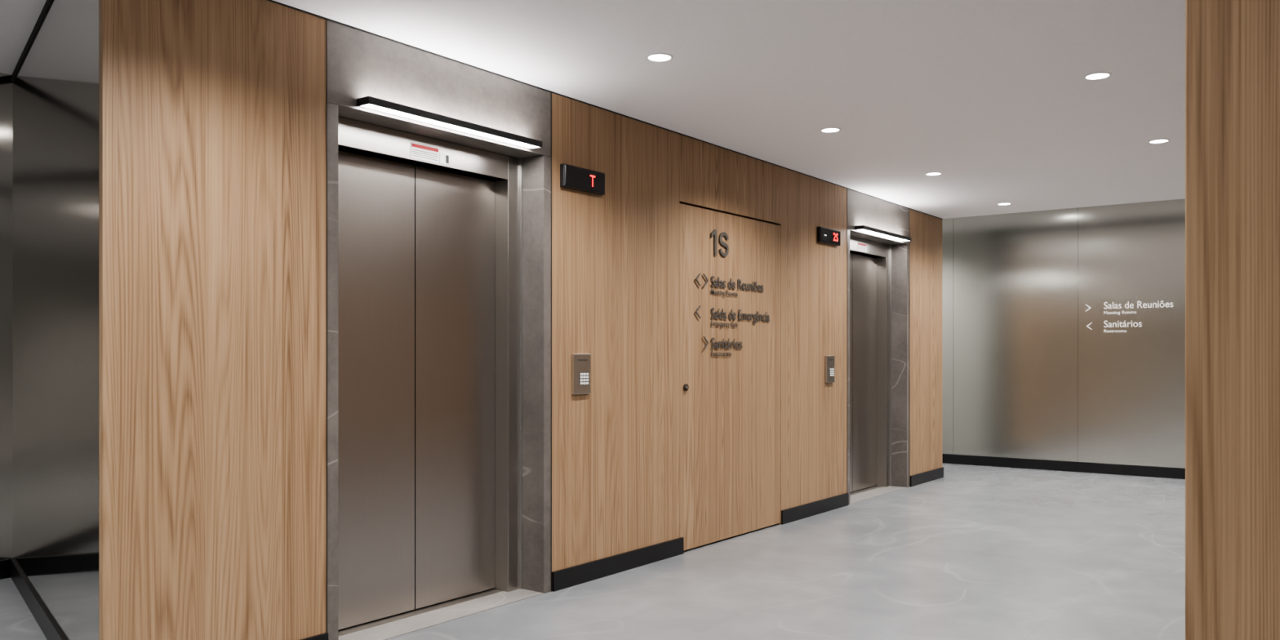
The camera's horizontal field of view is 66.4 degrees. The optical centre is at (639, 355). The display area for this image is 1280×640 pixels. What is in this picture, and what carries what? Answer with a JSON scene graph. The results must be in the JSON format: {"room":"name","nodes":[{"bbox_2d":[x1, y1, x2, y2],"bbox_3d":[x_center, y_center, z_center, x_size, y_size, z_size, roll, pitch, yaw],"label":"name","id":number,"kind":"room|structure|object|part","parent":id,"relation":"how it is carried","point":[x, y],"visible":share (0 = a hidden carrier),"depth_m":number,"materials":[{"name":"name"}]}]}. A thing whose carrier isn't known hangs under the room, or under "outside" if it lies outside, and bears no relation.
{"room":"lobby","nodes":[
{"label":"lobby","id":0,"kind":"room"},
{"bbox_2d":[0,72,13,577],"bbox_3d":[-5.002,-0.160,3.377,0.120,2.760,5.500,0,0,36],"label":"wall","id":1,"kind":"structure","parent":0,"point":[6,84],"depth_m":5.35,"materials":[{"name":"metal"}]},
{"bbox_2d":[0,559,9,579],"bbox_3d":[-5.019,1.170,3.240,0.015,0.100,5.260,0,0,36],"label":"baseboard","id":2,"kind":"structure","parent":1,"relation":"attached to","point":[4,564],"depth_m":5.33,"materials":[{"name":"black paint"}]},
{"bbox_2d":[0,0,46,75],"bbox_3d":[0.740,-1.600,4.374,10.800,0.120,14.320,0,0,36],"label":"ceiling","id":3,"kind":"structure","parent":0,"point":[18,18],"depth_m":4.58,"materials":[{"name":"white paint"}]},
{"bbox_2d":[13,0,98,639],"bbox_3d":[-2.591,-0.160,4.362,0.118,2.760,2.708,0,0,-38],"label":"wall","id":4,"kind":"structure","parent":0,"point":[55,86],"depth_m":4.00,"materials":[{"name":"metal"}]},
{"bbox_2d":[11,0,53,82],"bbox_3d":[-2.630,-1.520,4.316,0.006,0.040,2.684,0,0,-38],"label":"trim","id":5,"kind":"structure","parent":4,"relation":"attached to","point":[48,2],"depth_m":4.64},
{"bbox_2d":[10,558,65,639],"bbox_3d":[-2.632,1.170,4.314,0.011,0.100,2.686,0,0,-38],"label":"baseboard","id":6,"kind":"structure","parent":4,"relation":"attached to","point":[48,627],"depth_m":4.53,"materials":[{"name":"black paint"}]},
{"bbox_2d":[98,0,942,639],"bbox_3d":[0.609,-0.070,6.509,0.025,2.580,8.096,0,0,36],"label":"wall","id":7,"kind":"structure","parent":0,"point":[212,113],"depth_m":3.79,"materials":[{"name":"brown wood"}]},
{"bbox_2d":[0,462,1185,639],"bbox_3d":[0.740,1.280,4.374,10.800,0.120,14.320,0,0,36],"label":"floor","id":8,"kind":"structure","parent":0,"point":[971,552],"depth_m":5.28,"materials":[{"name":"grey concrete"}]},
{"bbox_2d":[679,202,777,224],"bbox_3d":[0.504,-0.160,6.722,0.394,2.760,7.875,0,0,36],"label":"wall","id":9,"kind":"structure","parent":0,"point":[679,202],"depth_m":6.54,"materials":[{"name":"brown wood"}]},
{"bbox_2d":[326,19,551,639],"bbox_3d":[-0.979,-0.070,4.580,0.298,2.580,1.364,0,0,36],"label":"elevator","id":10,"kind":"object","parent":9,"relation":"attached to","point":[439,238],"visible":0.82,"depth_m":4.67,"materials":[{"name":"grey metal"}]},
{"bbox_3d":[-1.239,0.154,4.436,0.030,2.107,0.528,0,0,36],"label":"door","id":11,"kind":"part","parent":10,"relation":"part of","materials":[{"name":"metal"}]},
{"bbox_3d":[-1.037,0.100,4.622,0.115,2.241,1.248,0,0,36],"label":"steel frame","id":12,"kind":"part","parent":10,"relation":"part of","materials":[{"name":"silver metal"}]},
{"bbox_3d":[-0.940,1.218,4.551,0.195,0.004,1.244,0,0,36],"label":"sill stone","id":13,"kind":"part","parent":10,"relation":"part of","materials":[{"name":"stone"}]},
{"bbox_3d":[-0.937,-0.936,4.659,0.002,0.048,0.043,0,0,36],"label":"number plate","id":14,"kind":"part","parent":10,"relation":"part of","materials":[{"name":"white plastic"}]},
{"bbox_2d":[356,96,542,149],"bbox_3d":[-0.832,-1.050,4.465,0.080,0.032,1.060,0,0,36],"label":"wall lamp","id":15,"kind":"object","parent":10,"relation":"attached to","point":[368,102],"visible":1,"depth_m":4.37,"materials":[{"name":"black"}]},
{"bbox_3d":[-0.922,0.154,4.866,0.030,2.107,0.528,0,0,36],"label":"door","id":16,"kind":"part","parent":10,"relation":"part of","materials":[{"name":"metal"}]},
{"bbox_3d":[-0.618,0.100,5.083,0.011,2.241,0.008,0,0,36],"label":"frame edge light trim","id":17,"kind":"part","parent":10,"relation":"part of","materials":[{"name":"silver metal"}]},
{"bbox_2d":[571,354,590,394],"bbox_3d":[-0.312,0.101,5.218,0.024,0.214,0.140,0,0,36],"label":"panel","id":18,"kind":"object","parent":9,"relation":"attached to","point":[580,363],"visible":1,"depth_m":5.20,"materials":[{"name":"silver metal"}]},
{"bbox_2d":[560,163,604,195],"bbox_3d":[-0.302,-0.937,5.222,0.035,0.118,0.342,0,0,36],"label":"display","id":19,"kind":"object","parent":9,"relation":"attached to","point":[572,177],"visible":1,"depth_m":5.19,"materials":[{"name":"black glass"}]},
{"bbox_2d":[266,0,942,219],"bbox_3d":[0.621,-1.357,6.500,0.004,0.006,8.096,0,0,36],"label":"trim","id":20,"kind":"structure","parent":9,"relation":"attached to","point":[272,1],"depth_m":4.93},
{"bbox_2d":[299,466,943,639],"bbox_3d":[0.624,1.170,6.497,0.014,0.100,8.096,0,0,36],"label":"baseboard","id":21,"kind":"structure","parent":9,"relation":"attached to","point":[580,574],"depth_m":5.70,"materials":[{"name":"black paint"}]},
{"bbox_2d":[679,203,780,551],"bbox_3d":[0.611,0.138,6.528,0.040,2.140,1.291,0,0,36],"label":"door","id":22,"kind":"structure","parent":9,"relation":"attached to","point":[730,409],"depth_m":6.46,"materials":[{"name":"brown wood"}]},
{"bbox_2d":[683,383,688,391],"bbox_3d":[0.284,0.200,6.040,0.012,0.042,0.042,0,0,36],"label":"rose","id":23,"kind":"object","parent":22,"relation":"attached to","point":[685,384],"visible":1,"depth_m":6.03,"materials":[{"name":"metal"}]},
{"bbox_2d":[695,229,769,355],"bbox_3d":[0.631,-0.402,6.505,0.009,0.817,0.961,0,0,36],"label":"sign","id":24,"kind":"object","parent":22,"relation":"attached to","point":[714,231],"visible":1,"depth_m":6.40,"materials":[{"name":"metal"}]},
{"bbox_2d":[681,203,777,524],"bbox_3d":[0.596,0.138,6.539,0.028,2.165,1.324,0,0,36],"label":"frame","id":25,"kind":"object","parent":9,"relation":"attached to","point":[682,203],"visible":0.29,"depth_m":6.61,"materials":[{"name":"brown wood"}]},
{"bbox_2d":[817,226,839,245],"bbox_3d":[1.479,-0.928,7.638,0.035,0.116,0.360,0,0,36],"label":"display","id":26,"kind":"object","parent":9,"relation":"attached to","point":[824,235],"visible":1,"depth_m":7.60,"materials":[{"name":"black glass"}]},
{"bbox_2d":[825,355,834,382],"bbox_3d":[1.492,0.110,7.665,0.024,0.210,0.140,0,0,36],"label":"panel","id":27,"kind":"object","parent":9,"relation":"attached to","point":[829,360],"visible":1,"depth_m":7.64,"materials":[{"name":"silver metal"}]},
{"bbox_2d":[847,188,909,504],"bbox_3d":[1.970,-0.070,8.581,0.298,2.580,1.364,0,0,36],"label":"elevator","id":28,"kind":"object","parent":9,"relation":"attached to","point":[878,266],"visible":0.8,"depth_m":8.99,"materials":[{"name":"grey metal"}]},
{"bbox_3d":[1.711,0.154,8.437,0.030,2.107,0.528,0,0,36],"label":"door","id":29,"kind":"part","parent":28,"relation":"part of","materials":[{"name":"metal"}]},
{"bbox_3d":[2.028,0.154,8.867,0.030,2.107,0.528,0,0,36],"label":"door","id":30,"kind":"part","parent":28,"relation":"part of","materials":[{"name":"metal"}]},
{"bbox_3d":[1.913,0.100,8.623,0.115,2.241,1.248,0,0,36],"label":"steel frame","id":31,"kind":"part","parent":28,"relation":"part of","materials":[{"name":"silver metal"}]},
{"bbox_3d":[2.010,1.218,8.552,0.195,0.004,1.244,0,0,36],"label":"sill stone","id":32,"kind":"part","parent":28,"relation":"part of","materials":[{"name":"stone"}]},
{"bbox_2d":[854,225,911,241],"bbox_3d":[2.117,-1.050,8.466,0.080,0.032,1.060,0,0,36],"label":"wall lamp","id":33,"kind":"object","parent":28,"relation":"attached to","point":[861,228],"visible":1,"depth_m":8.37,"materials":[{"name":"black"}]},
{"bbox_2d":[857,229,907,241],"bbox_3d":[2.118,-1.051,8.466,0.058,0.030,1.036,0,0,36],"label":"diffuser","id":34,"kind":"object","parent":33,"relation":"attached to","point":[877,232],"depth_m":8.47,"materials":[{"name":"white plastic"}]},
{"bbox_3d":[2.332,0.100,9.084,0.011,2.241,0.008,0,0,36],"label":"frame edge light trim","id":35,"kind":"part","parent":28,"relation":"part of","materials":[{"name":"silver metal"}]},
{"bbox_2d":[272,0,1185,218],"bbox_3d":[1.900,-1.410,2.729,6.580,0.100,12.648,0,0,36],"label":"ceiling","id":36,"kind":"structure","parent":0,"point":[993,97],"depth_m":4.74,"materials":[{"name":"white paint"}]},
{"bbox_2d":[645,53,673,62],"bbox_3d":[0.089,-1.358,4.460,0.124,0.004,0.124,0,0,36],"label":"recessed light","id":37,"kind":"object","parent":36,"relation":"in","point":[656,57],"visible":1,"depth_m":4.46,"materials":[{"name":"white plastic"}]},
{"bbox_2d":[819,127,840,132],"bbox_3d":[1.150,-1.358,5.899,0.124,0.004,0.124,0,0,36],"label":"recessed light","id":38,"kind":"object","parent":36,"relation":"in","point":[828,129],"visible":1,"depth_m":5.90,"materials":[{"name":"white plastic"}]},
{"bbox_2d":[924,172,942,175],"bbox_3d":[2.200,-1.358,7.323,0.124,0.004,0.124,0,0,36],"label":"recessed light","id":39,"kind":"object","parent":36,"relation":"in","point":[929,173],"visible":1,"depth_m":7.32,"materials":[{"name":"white plastic"}]},
{"bbox_2d":[996,202,1011,204],"bbox_3d":[3.274,-1.358,8.780,0.124,0.004,0.124,0,0,36],"label":"recessed light","id":40,"kind":"object","parent":36,"relation":"in","point":[1002,203],"visible":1,"depth_m":8.76,"materials":[{"name":"white plastic"}]},
{"bbox_2d":[1083,71,1111,79],"bbox_3d":[2.227,-1.358,4.756,0.124,0.004,0.124,0,0,36],"label":"recessed light","id":41,"kind":"object","parent":36,"relation":"in","point":[1100,75],"visible":1,"depth_m":4.75,"materials":[{"name":"white plastic"}]},
{"bbox_2d":[1147,138,1169,143],"bbox_3d":[3.295,-1.358,6.205,0.124,0.004,0.124,0,0,36],"label":"recessed light","id":42,"kind":"object","parent":36,"relation":"in","point":[1158,140],"visible":1,"depth_m":6.20,"materials":[{"name":"white plastic"}]},
{"bbox_2d":[942,198,1185,468],"bbox_3d":[5.241,-0.160,9.721,9.498,2.760,0.030,0,0,36],"label":"wall","id":43,"kind":"structure","parent":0,"point":[1024,375],"depth_m":10.26,"materials":[{"name":"metal"}]},
{"bbox_2d":[1185,0,1279,639],"bbox_3d":[1.173,-0.070,1.713,0.345,2.580,0.300,0,0,36],"label":"wall","id":44,"kind":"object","parent":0,"point":[1233,46],"depth_m":1.65,"materials":[{"name":"brown wood"}]},
{"bbox_3d":[5.005,-0.160,9.990,10.600,2.760,0.119,0,0,36],"label":"wall","id":45,"kind":"structure","parent":0,"visible":0},
{"bbox_2d":[942,453,1185,479],"bbox_3d":[5.228,1.167,9.703,9.300,0.105,0.015,0,0,36],"label":"baseboard","id":46,"kind":"structure","parent":45,"relation":"attached to","point":[1044,464],"depth_m":10.24,"materials":[{"name":"black paint"}]},
{"bbox_2d":[1085,301,1173,332],"bbox_3d":[4.952,-0.388,9.912,0.809,0.313,0.005,0,0,36],"label":"sign","id":47,"kind":"object","parent":45,"relation":"attached to","point":[1138,304],"visible":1,"depth_m":9.93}
]}

